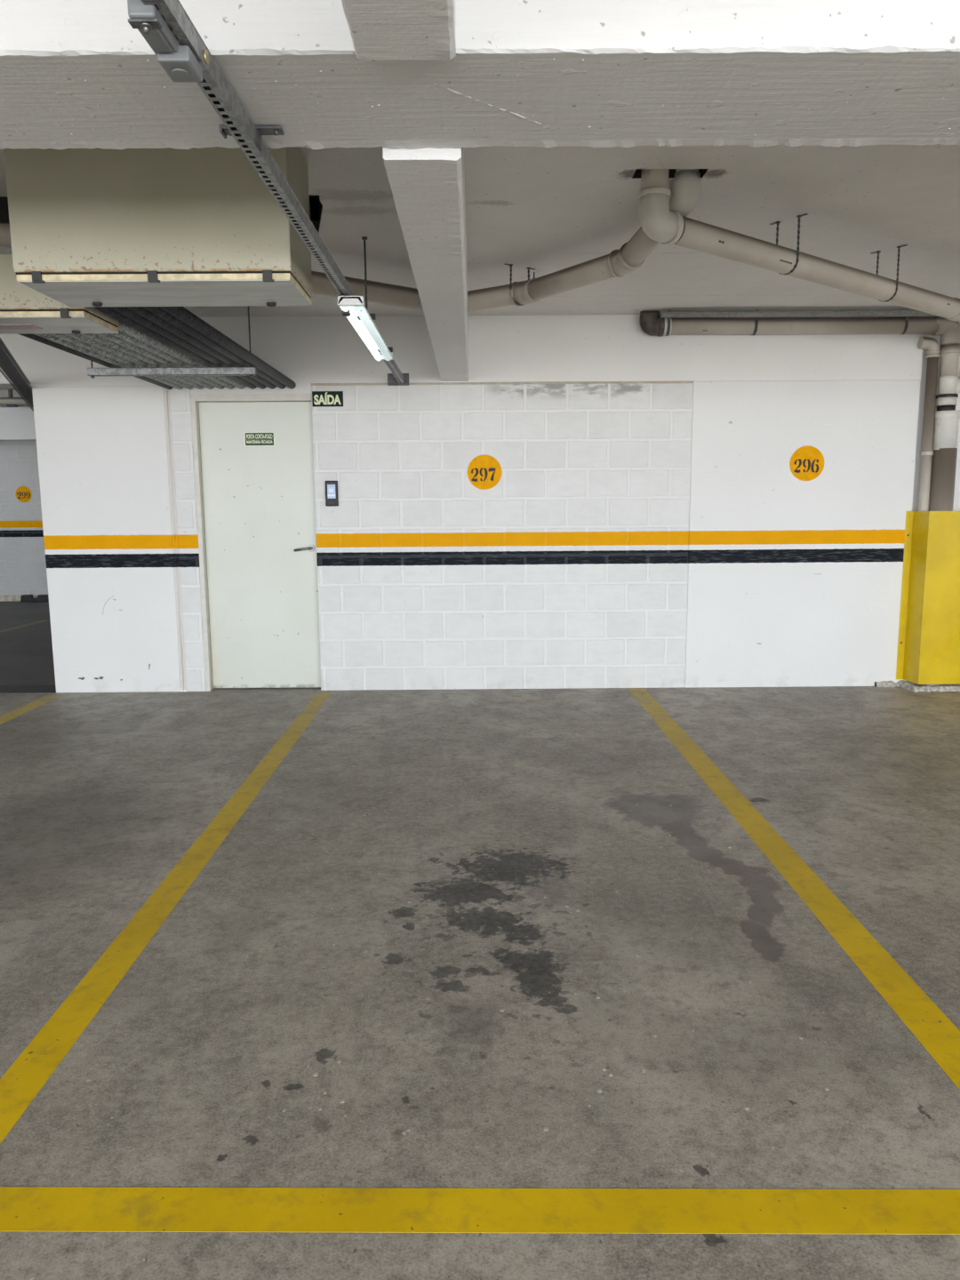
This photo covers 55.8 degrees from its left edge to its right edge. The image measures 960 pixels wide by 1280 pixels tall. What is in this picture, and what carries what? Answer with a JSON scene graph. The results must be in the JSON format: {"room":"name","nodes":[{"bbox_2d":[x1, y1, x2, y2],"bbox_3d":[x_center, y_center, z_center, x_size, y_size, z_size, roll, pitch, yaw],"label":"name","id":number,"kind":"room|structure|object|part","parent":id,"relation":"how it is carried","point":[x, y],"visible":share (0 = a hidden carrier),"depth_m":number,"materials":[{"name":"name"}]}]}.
{"room":"parking garage","nodes":[
{"label":"parking garage","id":0,"kind":"room"},
{"bbox_2d":[0,334,25,389],"bbox_3d":[-6.397,-2.072,6.625,6.320,0.460,0.310,0,9,0],"label":"wall","id":1,"kind":"structure","parent":0,"point":[13,342],"depth_m":6.49,"materials":[{"name":"white paint"}]},
{"bbox_2d":[0,390,47,595],"bbox_3d":[-6.349,-2.180,13.259,6.500,3.200,0.240,0,9,0],"label":"wall","id":2,"kind":"structure","parent":0,"point":[22,554],"depth_m":13.21,"materials":[{"name":"white paint"}]},
{"bbox_2d":[0,407,36,440],"bbox_3d":[-6.429,-3.064,12.871,6.350,0.445,0.260,0,9,0],"label":"beam","id":3,"kind":"structure","parent":2,"relation":"attached to","point":[16,423],"depth_m":12.74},
{"bbox_2d":[0,594,38,600],"bbox_3d":[-6.413,-0.619,13.354,6.350,0.085,0.040,0,9,0],"label":"baseboard","id":4,"kind":"structure","parent":2,"relation":"attached to","point":[2,597],"depth_m":13.33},
{"bbox_2d":[15,486,31,502],"bbox_3d":[-6.613,-2.112,13.144,0.236,0.236,0.006,0,9,0],"label":"disc","id":5,"kind":"object","parent":2,"relation":"attached to","point":[23,493],"visible":1,"depth_m":13.14,"materials":[{"name":"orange paint"}]},
{"bbox_2d":[32,385,181,692],"bbox_3d":[-2.729,-0.717,6.852,0.939,2.282,0.400,0,9,0],"label":"wall column","id":6,"kind":"structure","parent":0,"point":[102,456],"depth_m":6.64,"materials":[{"name":"white paint"}]},
{"bbox_2d":[163,387,186,691],"bbox_3d":[-2.237,-0.738,6.804,0.043,2.232,0.296,0,9,0],"label":"joint","id":7,"kind":"object","parent":6,"relation":"attached to","point":[167,400],"visible":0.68,"depth_m":6.66,"materials":[{"name":"white paint"}]},
{"bbox_2d":[169,386,206,691],"bbox_3d":[-2.143,-0.714,6.806,0.146,2.282,0.300,0,9,0],"label":"wall","id":8,"kind":"structure","parent":0,"point":[180,403],"depth_m":6.65,"materials":[{"name":"white paint"}]},
{"bbox_2d":[23,314,925,690],"bbox_3d":[-0.029,-0.981,6.839,6.402,2.770,0.426,0,9,0],"label":"wall","id":9,"kind":"structure","parent":0,"point":[570,571],"depth_m":6.63,"materials":[{"name":"white paint"}]},
{"bbox_2d":[0,337,33,411],"bbox_3d":[-3.239,-1.802,6.411,0.107,0.043,4.880,-4,9,-22],"label":"tray","id":10,"kind":"object","parent":9,"relation":"attached to","point":[11,369],"visible":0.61,"depth_m":5.85,"materials":[{"name":"grey metal"}]},
{"bbox_2d":[190,384,311,394],"bbox_3d":[-1.645,-1.817,6.643,0.865,0.060,0.300,0,9,0],"label":"lintel","id":11,"kind":"object","parent":9,"relation":"attached to","point":[299,388],"visible":0.43,"depth_m":6.50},
{"bbox_2d":[190,393,320,691],"bbox_3d":[-1.637,-0.701,6.728,0.865,2.172,0.127,0,9,0],"label":"door","id":12,"kind":"structure","parent":9,"relation":"in","point":[256,511],"depth_m":6.72,"materials":[{"name":"beige paint"}]},
{"bbox_2d":[243,432,275,446],"bbox_3d":[-1.607,-1.464,6.611,0.230,0.104,0.005,0,9,0],"label":"door sign","id":13,"kind":"object","parent":12,"relation":"attached to","point":[250,438],"visible":1,"depth_m":6.61,"materials":[{"name":"green plastic"}]},
{"bbox_3d":[-1.299,-0.677,6.702,0.146,0.052,0.065,0,9,0],"label":"handle","id":14,"kind":"part","parent":12,"relation":"part of","materials":[{"name":"silver metal"}]},
{"bbox_2d":[312,391,343,407],"bbox_3d":[-1.093,-1.729,6.504,0.220,0.107,0.007,0,9,0],"label":"exit sign","id":15,"kind":"object","parent":9,"relation":"attached to","point":[319,398],"visible":1,"depth_m":6.50,"materials":[{"name":"green plastic"}]},
{"bbox_2d":[325,480,338,506],"bbox_3d":[-1.078,-1.065,6.595,0.092,0.183,0.028,0,9,0],"label":"terminal","id":16,"kind":"object","parent":9,"relation":"attached to","point":[332,495],"visible":1,"depth_m":6.58,"materials":[{"name":"black plastic"}]},
{"bbox_2d":[467,455,501,489],"bbox_3d":[0.033,-1.220,6.592,0.250,0.250,0.006,0,9,0],"label":"disc","id":17,"kind":"object","parent":9,"relation":"attached to","point":[484,471],"visible":1,"depth_m":6.59,"materials":[{"name":"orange paint"}]},
{"bbox_2d":[311,381,693,385],"bbox_3d":[0.158,-1.864,6.651,2.742,0.015,0.295,0,9,0],"label":"joint","id":18,"kind":"object","parent":9,"relation":"on","point":[559,382],"visible":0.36,"depth_m":6.51,"materials":[{"name":"white paint"}]},
{"bbox_2d":[639,311,959,686],"bbox_3d":[2.351,-0.979,6.558,2.449,2.719,0.175,0,9,0],"label":"drain pipe","id":19,"kind":"object","parent":9,"relation":"attached to","point":[947,419],"visible":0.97,"depth_m":6.35,"materials":[{"name":"plastic"}]},
{"bbox_2d":[789,446,823,480],"bbox_3d":[2.377,-1.284,6.595,0.252,0.252,0.006,0,9,0],"label":"disc","id":20,"kind":"object","parent":9,"relation":"attached to","point":[806,463],"visible":1,"depth_m":6.59,"materials":[{"name":"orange paint"}]},
{"bbox_2d":[906,336,940,683],"bbox_3d":[3.202,-0.900,6.618,0.149,2.533,0.094,0,9,0],"label":"riser pipe","id":21,"kind":"object","parent":9,"relation":"attached to","point":[932,345],"visible":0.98,"depth_m":6.49,"materials":[{"name":"plastic"}]},
{"bbox_2d":[0,600,959,1279],"bbox_3d":[-0.516,0.939,3.782,18.000,0.200,19.800,0,9,0],"label":"floor","id":22,"kind":"structure","parent":0,"point":[193,1062],"depth_m":2.78,"materials":[{"name":"concrete"}]},
{"bbox_2d":[0,619,50,632],"bbox_3d":[-5.337,-0.167,10.609,0.120,0.001,1.108,0,9,3],"label":"parking line","id":23,"kind":"object","parent":22,"relation":"on","point":[42,620],"visible":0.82,"depth_m":10.64,"materials":[{"name":"paint"}]},
{"bbox_2d":[0,685,55,693],"bbox_3d":[-6.364,0.497,6.959,6.350,0.199,0.300,0,9,0],"label":"floor strip","id":24,"kind":"object","parent":22,"relation":"on","point":[4,689],"visible":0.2,"depth_m":6.95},
{"bbox_2d":[0,696,60,724],"bbox_3d":[-3.140,0.779,4.285,0.125,0.001,4.880,0,9,0],"label":"parking line","id":25,"kind":"object","parent":22,"relation":"on","point":[15,713],"visible":1,"depth_m":6.28,"materials":[{"name":"yellow paint"}]},
{"bbox_2d":[20,594,48,601],"bbox_3d":[-6.497,-0.612,13.264,0.416,0.100,0.100,0,9,0],"label":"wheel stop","id":26,"kind":"object","parent":22,"relation":"on","point":[24,597],"visible":0.92,"depth_m":13.22,"materials":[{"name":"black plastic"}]},
{"bbox_2d":[0,691,332,1143],"bbox_3d":[-1.134,0.763,4.297,0.118,0.001,5.000,0,9,0],"label":"parking line","id":27,"kind":"object","parent":22,"relation":"on","point":[20,1084],"visible":1,"depth_m":2.83,"materials":[{"name":"yellow paint"}]},
{"bbox_2d":[80,721,829,1135],"bbox_3d":[-0.168,0.811,3.932,2.490,0.002,3.868,0,9,0],"label":"flakes","id":28,"kind":"object","parent":22,"relation":"on","point":[404,1132],"visible":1,"depth_m":2.38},
{"bbox_2d":[0,1186,959,1234],"bbox_3d":[-0.002,1.134,1.805,12.004,0.001,0.115,0,9,1],"label":"parking line","id":29,"kind":"object","parent":22,"relation":"on","point":[373,1210],"visible":1,"depth_m":1.80,"materials":[{"name":"yellow paint"}]},
{"bbox_2d":[627,688,959,1089],"bbox_3d":[1.191,0.742,4.331,0.130,0.001,5.040,0,9,0],"label":"parking line","id":30,"kind":"object","parent":22,"relation":"on","point":[938,1035],"visible":1,"depth_m":3.06,"materials":[{"name":"yellow paint"}]},
{"bbox_2d":[875,680,959,692],"bbox_3d":[3.453,0.338,6.735,0.944,0.047,0.231,0,9,0],"label":"mortar","id":31,"kind":"object","parent":22,"relation":"on","point":[914,687],"visible":0.71,"depth_m":6.67,"materials":[{"name":"grey concrete"}]},
{"bbox_2d":[896,511,959,684],"bbox_3d":[3.515,-0.314,6.657,0.764,1.258,0.191,0,9,0],"label":"guard","id":32,"kind":"object","parent":31,"relation":"on","point":[929,628],"visible":1,"depth_m":6.60,"materials":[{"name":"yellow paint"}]},
{"bbox_2d":[0,144,959,390],"bbox_3d":[-0.537,-2.084,3.373,18.000,0.500,19.900,0,9,0],"label":"ceiling","id":33,"kind":"structure","parent":0,"point":[547,211],"depth_m":4.29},
{"bbox_2d":[5,389,17,407],"bbox_3d":[-6.525,-3.384,12.620,0.120,0.265,0.100,0,9,0],"label":"hanger","id":34,"kind":"object","parent":33,"relation":"hanging from","point":[10,391],"visible":0.82,"depth_m":12.59,"materials":[{"name":"grey metal"}]},
{"bbox_2d":[0,397,30,404],"bbox_3d":[-6.429,-3.326,12.619,6.150,0.100,0.098,0,9,0],"label":"pipe","id":35,"kind":"object","parent":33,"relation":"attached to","point":[3,400],"visible":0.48,"depth_m":12.58,"materials":[{"name":"plastic"}]},
{"bbox_2d":[0,253,119,334],"bbox_3d":[-2.152,-1.490,3.942,1.008,0.264,0.381,0,9,0],"label":"box","id":36,"kind":"object","parent":33,"relation":"hanging from","point":[23,309],"visible":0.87,"depth_m":3.78,"materials":[{"name":"beige metal"}]},
{"bbox_3d":[-2.149,-1.385,3.961,0.996,0.021,0.371,0,9,0],"label":"panel","id":37,"kind":"part","parent":36,"relation":"part of","materials":[{"name":"beige metal"}]},
{"bbox_3d":[-2.148,-1.374,3.964,0.990,0.004,0.365,0,9,0],"label":"panel","id":38,"kind":"part","parent":36,"relation":"part of","materials":[{"name":"grey metal"}]},
{"bbox_3d":[-1.824,-1.389,4.097,0.037,0.013,0.038,0,9,0],"label":"knob","id":39,"kind":"part","parent":36,"relation":"part of","materials":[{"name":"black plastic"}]},
{"bbox_2d":[3,146,311,307],"bbox_3d":[-1.150,-1.546,3.349,0.971,0.539,0.431,0,9,0],"label":"box","id":40,"kind":"object","parent":33,"relation":"hanging from","point":[168,227],"visible":0.94,"depth_m":3.15,"materials":[{"name":"beige metal"}]},
{"bbox_3d":[-1.489,-1.305,3.530,0.037,0.013,0.038,0,9,0],"label":"knob","id":41,"kind":"part","parent":40,"relation":"part of","materials":[{"name":"black plastic"}]},
{"bbox_3d":[-1.147,-1.305,3.389,0.959,0.021,0.421,0,9,0],"label":"panel","id":42,"kind":"part","parent":40,"relation":"part of","materials":[{"name":"grey metal"}]},
{"bbox_3d":[-1.146,-1.294,3.392,0.953,0.004,0.415,0,9,0],"label":"panel","id":43,"kind":"part","parent":40,"relation":"part of","materials":[{"name":"grey metal"}]},
{"bbox_3d":[-0.817,-1.313,3.554,0.037,0.013,0.038,0,9,0],"label":"knob","id":44,"kind":"part","parent":40,"relation":"part of","materials":[{"name":"black plastic"}]},
{"bbox_2d":[0,195,322,232],"bbox_3d":[-1.454,-1.681,3.595,1.662,0.140,0.020,0,9,0],"label":"strip","id":45,"kind":"object","parent":33,"relation":"hanging from","point":[316,206],"visible":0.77,"depth_m":3.58,"materials":[{"name":"black"}]},
{"bbox_2d":[87,305,256,378],"bbox_3d":[-1.836,-1.841,5.368,0.993,0.559,0.040,0,9,0],"label":"hanger","id":46,"kind":"object","parent":33,"relation":"hanging from","point":[92,372],"visible":0.84,"depth_m":5.39,"materials":[{"name":"grey metal"}]},
{"bbox_2d":[18,333,173,389],"bbox_3d":[-2.211,-1.643,5.311,0.061,0.063,2.367,0,9,0],"label":"conduit","id":47,"kind":"object","parent":46,"relation":"attached to","point":[32,336],"visible":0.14,"depth_m":4.99,"materials":[{"name":"metal"}]},
{"bbox_2d":[32,333,183,389],"bbox_3d":[-2.137,-1.643,5.312,0.061,0.063,2.367,0,9,0],"label":"conduit","id":48,"kind":"object","parent":46,"relation":"attached to","point":[47,336],"visible":0.28,"depth_m":4.99,"materials":[{"name":"grey metal"}]},
{"bbox_2d":[48,333,193,389],"bbox_3d":[-2.064,-1.644,5.312,0.061,0.063,2.367,0,9,0],"label":"conduit","id":49,"kind":"object","parent":46,"relation":"attached to","point":[65,337],"visible":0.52,"depth_m":4.99,"materials":[{"name":"grey metal"}]},
{"bbox_2d":[64,333,203,389],"bbox_3d":[-1.990,-1.644,5.312,0.061,0.063,2.367,0,9,0],"label":"conduit","id":50,"kind":"object","parent":46,"relation":"attached to","point":[80,337],"visible":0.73,"depth_m":4.99,"materials":[{"name":"grey metal"}]},
{"bbox_2d":[80,333,214,389],"bbox_3d":[-1.917,-1.645,5.313,0.061,0.063,2.367,0,9,0],"label":"conduit","id":51,"kind":"object","parent":46,"relation":"attached to","point":[93,336],"visible":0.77,"depth_m":4.98,"materials":[{"name":"grey metal"}]},
{"bbox_2d":[95,333,224,389],"bbox_3d":[-1.843,-1.645,5.313,0.061,0.063,2.367,0,9,0],"label":"conduit","id":52,"kind":"object","parent":46,"relation":"attached to","point":[108,336],"visible":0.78,"depth_m":4.99,"materials":[{"name":"grey metal"}]},
{"bbox_2d":[111,329,234,389],"bbox_3d":[-1.770,-1.646,5.314,0.061,0.063,2.367,0,9,0],"label":"conduit","id":53,"kind":"object","parent":46,"relation":"attached to","point":[132,340],"visible":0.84,"depth_m":4.98,"materials":[{"name":"grey metal"}]},
{"bbox_2d":[92,306,256,389],"bbox_3d":[-1.612,-1.603,5.038,0.057,0.057,2.928,0,9,0],"label":"conduit","id":54,"kind":"object","parent":46,"relation":"attached to","point":[107,310],"visible":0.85,"depth_m":4.52,"materials":[{"name":"metal"}]},
{"bbox_2d":[117,320,245,389],"bbox_3d":[-1.696,-1.647,5.314,0.061,0.063,2.367,0,9,0],"label":"conduit","id":55,"kind":"object","parent":46,"relation":"attached to","point":[123,327],"visible":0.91,"depth_m":4.84,"materials":[{"name":"grey metal"}]},
{"bbox_2d":[109,306,266,389],"bbox_3d":[-1.543,-1.604,5.038,0.057,0.057,2.928,0,9,0],"label":"conduit","id":56,"kind":"object","parent":46,"relation":"attached to","point":[123,310],"visible":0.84,"depth_m":4.53,"materials":[{"name":"metal"}]},
{"bbox_2d":[125,306,276,389],"bbox_3d":[-1.474,-1.604,5.039,0.057,0.057,2.928,0,9,0],"label":"conduit","id":57,"kind":"object","parent":46,"relation":"attached to","point":[141,311],"visible":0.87,"depth_m":4.53,"materials":[{"name":"metal"}]},
{"bbox_2d":[142,306,286,389],"bbox_3d":[-1.405,-1.605,5.039,0.057,0.057,2.928,0,9,0],"label":"conduit","id":58,"kind":"object","parent":46,"relation":"attached to","point":[157,311],"visible":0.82,"depth_m":4.58,"materials":[{"name":"metal"}]},
{"bbox_2d":[159,306,295,388],"bbox_3d":[-1.336,-1.605,5.040,0.057,0.057,2.928,0,9,0],"label":"conduit","id":59,"kind":"object","parent":46,"relation":"attached to","point":[180,313],"visible":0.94,"depth_m":4.67,"materials":[{"name":"metal"}]},
{"bbox_3d":[-1.366,-1.845,5.371,0.017,0.559,0.020,0,9,0],"label":"rod","id":60,"kind":"part","parent":46,"relation":"part of","materials":[{"name":"grey metal"}]},
{"bbox_2d":[0,168,700,311],"bbox_3d":[-0.920,-1.960,4.436,3.541,0.360,1.780,-1,9,-5],"label":"drain pipe","id":61,"kind":"object","parent":33,"relation":"attached to","point":[685,186],"visible":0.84,"depth_m":4.77,"materials":[{"name":"plastic"}]},
{"bbox_2d":[361,236,367,309],"bbox_3d":[-0.573,-1.788,4.547,0.026,0.438,0.026,3,9,22],"label":"rod","id":62,"kind":"object","parent":33,"relation":"hanging from","point":[364,238],"visible":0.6,"depth_m":4.53,"materials":[{"name":"black metal"}]},
{"bbox_2d":[140,0,408,385],"bbox_3d":[-0.557,-1.368,3.226,0.157,0.084,6.594,0,9,0],"label":"channel","id":63,"kind":"object","parent":62,"relation":"hanging from","point":[214,85],"visible":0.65,"depth_m":2.15,"materials":[{"name":"grey metal"}]},
{"bbox_2d":[127,0,202,82],"bbox_3d":[-0.567,-1.090,1.640,0.068,0.069,0.215,0,9,0],"label":"junction box","id":64,"kind":"object","parent":63,"relation":"attached to","point":[178,60],"visible":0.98,"depth_m":1.63,"materials":[{"name":"grey plastic"}]},
{"bbox_3d":[-0.575,-1.058,1.557,0.050,0.004,0.024,0,9,0],"label":"mounting plate","id":65,"kind":"part","parent":64,"relation":"part of","materials":[{"name":"grey metal"}]},
{"bbox_3d":[-0.563,-1.082,1.705,0.060,0.028,0.090,0,9,0],"label":"lid","id":66,"kind":"part","parent":64,"relation":"part of","materials":[{"name":"grey plastic"}]},
{"bbox_2d":[203,49,208,63],"bbox_3d":[-0.528,-1.124,1.749,0.006,0.024,0.024,0,9,0],"label":"washer","id":67,"kind":"object","parent":63,"relation":"attached to","point":[205,52],"visible":1,"depth_m":1.74,"materials":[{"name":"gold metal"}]},
{"bbox_2d":[337,296,393,360],"bbox_3d":[-0.531,-1.467,4.362,0.126,0.072,1.390,0,9,0],"label":"lamp","id":68,"kind":"object","parent":63,"relation":"attached to","point":[353,308],"visible":1,"depth_m":4.06,"materials":[{"name":"white metal"}]},
{"bbox_3d":[-0.583,-1.859,6.459,0.153,0.084,0.054,0,9,0],"label":"wall plate","id":69,"kind":"part","parent":63,"relation":"part of","materials":[{"name":"grey metal"}]},
{"bbox_2d":[341,0,455,62],"bbox_3d":[-0.117,-0.741,-2.306,0.197,0.455,8.260,0,9,0],"label":"beam","id":70,"kind":"structure","parent":33,"relation":"attached to","point":[380,30],"depth_m":1.66,"materials":[{"name":"white concrete"}]},
{"bbox_2d":[382,146,469,381],"bbox_3d":[-0.164,-1.754,4.360,0.200,0.455,4.248,0,9,0],"label":"ceiling beam","id":71,"kind":"structure","parent":33,"relation":"attached to","point":[427,183],"depth_m":2.98,"materials":[{"name":"white concrete"}]},
{"bbox_2d":[0,0,959,149],"bbox_3d":[-0.523,-1.407,2.014,18.000,0.430,0.497,0,9,0],"label":"beam","id":72,"kind":"structure","parent":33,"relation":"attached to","point":[75,74],"depth_m":1.91,"materials":[{"name":"white concrete"}]},
{"bbox_2d":[504,264,535,305],"bbox_3d":[0.224,-1.993,5.107,0.211,0.211,0.024,-7,11,-35],"label":"strap","id":73,"kind":"object","parent":33,"relation":"hanging from","point":[509,265],"visible":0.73,"depth_m":5.07,"materials":[{"name":"black metal"}]},
{"bbox_2d":[664,310,671,335],"bbox_3d":[1.313,-2.219,6.372,0.020,0.158,0.145,0,9,0],"label":"strap","id":74,"kind":"object","parent":33,"relation":"hanging from","point":[668,318],"visible":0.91,"depth_m":6.31,"materials":[{"name":"grey metal"}]},
{"bbox_2d":[632,168,707,178],"bbox_3d":[0.766,-1.970,3.654,0.288,0.168,0.108,0,9,0],"label":"hole","id":75,"kind":"object","parent":33,"relation":"attached to","point":[637,174],"visible":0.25,"depth_m":3.71,"materials":[{"name":"black"}]},
{"bbox_2d":[751,317,758,335],"bbox_3d":[1.923,-2.224,6.376,0.020,0.158,0.145,0,9,0],"label":"strap","id":76,"kind":"object","parent":33,"relation":"hanging from","point":[756,318],"visible":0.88,"depth_m":6.31,"materials":[{"name":"grey metal"}]},
{"bbox_2d":[769,213,807,275],"bbox_3d":[1.452,-1.857,4.285,0.024,0.250,0.199,-7,11,-36],"label":"strap","id":77,"kind":"object","parent":33,"relation":"hanging from","point":[797,216],"visible":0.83,"depth_m":4.25,"materials":[{"name":"black metal"}]},
{"bbox_2d":[638,168,959,321],"bbox_3d":[2.573,-2.032,5.106,4.765,0.468,0.133,-7,11,-36],"label":"drain pipe","id":78,"kind":"object","parent":33,"relation":"attached to","point":[660,224],"visible":0.98,"depth_m":4.12,"materials":[{"name":"plastic"}]},
{"bbox_2d":[660,310,937,317],"bbox_3d":[2.394,-2.249,6.248,2.300,0.046,0.043,0,9,0],"label":"pipe","id":79,"kind":"object","parent":33,"relation":"attached to","point":[740,313],"visible":1,"depth_m":6.23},
{"bbox_2d":[871,244,906,302],"bbox_3d":[2.159,-1.933,4.810,0.024,0.267,0.199,-7,11,-36],"label":"strap","id":80,"kind":"object","parent":33,"relation":"hanging from","point":[899,247],"visible":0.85,"depth_m":4.77,"materials":[{"name":"black metal"}]},
{"bbox_2d":[901,309,909,334],"bbox_3d":[2.973,-2.232,6.382,0.020,0.158,0.145,0,9,0],"label":"strap","id":81,"kind":"object","parent":33,"relation":"hanging from","point":[907,317],"visible":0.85,"depth_m":6.32,"materials":[{"name":"grey metal"}]},
{"bbox_2d":[901,316,959,680],"bbox_3d":[3.861,-1.002,6.835,1.378,2.760,0.245,0,9,0],"label":"wall","id":82,"kind":"structure","parent":0,"point":[956,495],"depth_m":6.64,"materials":[{"name":"white paint"}]}
]}

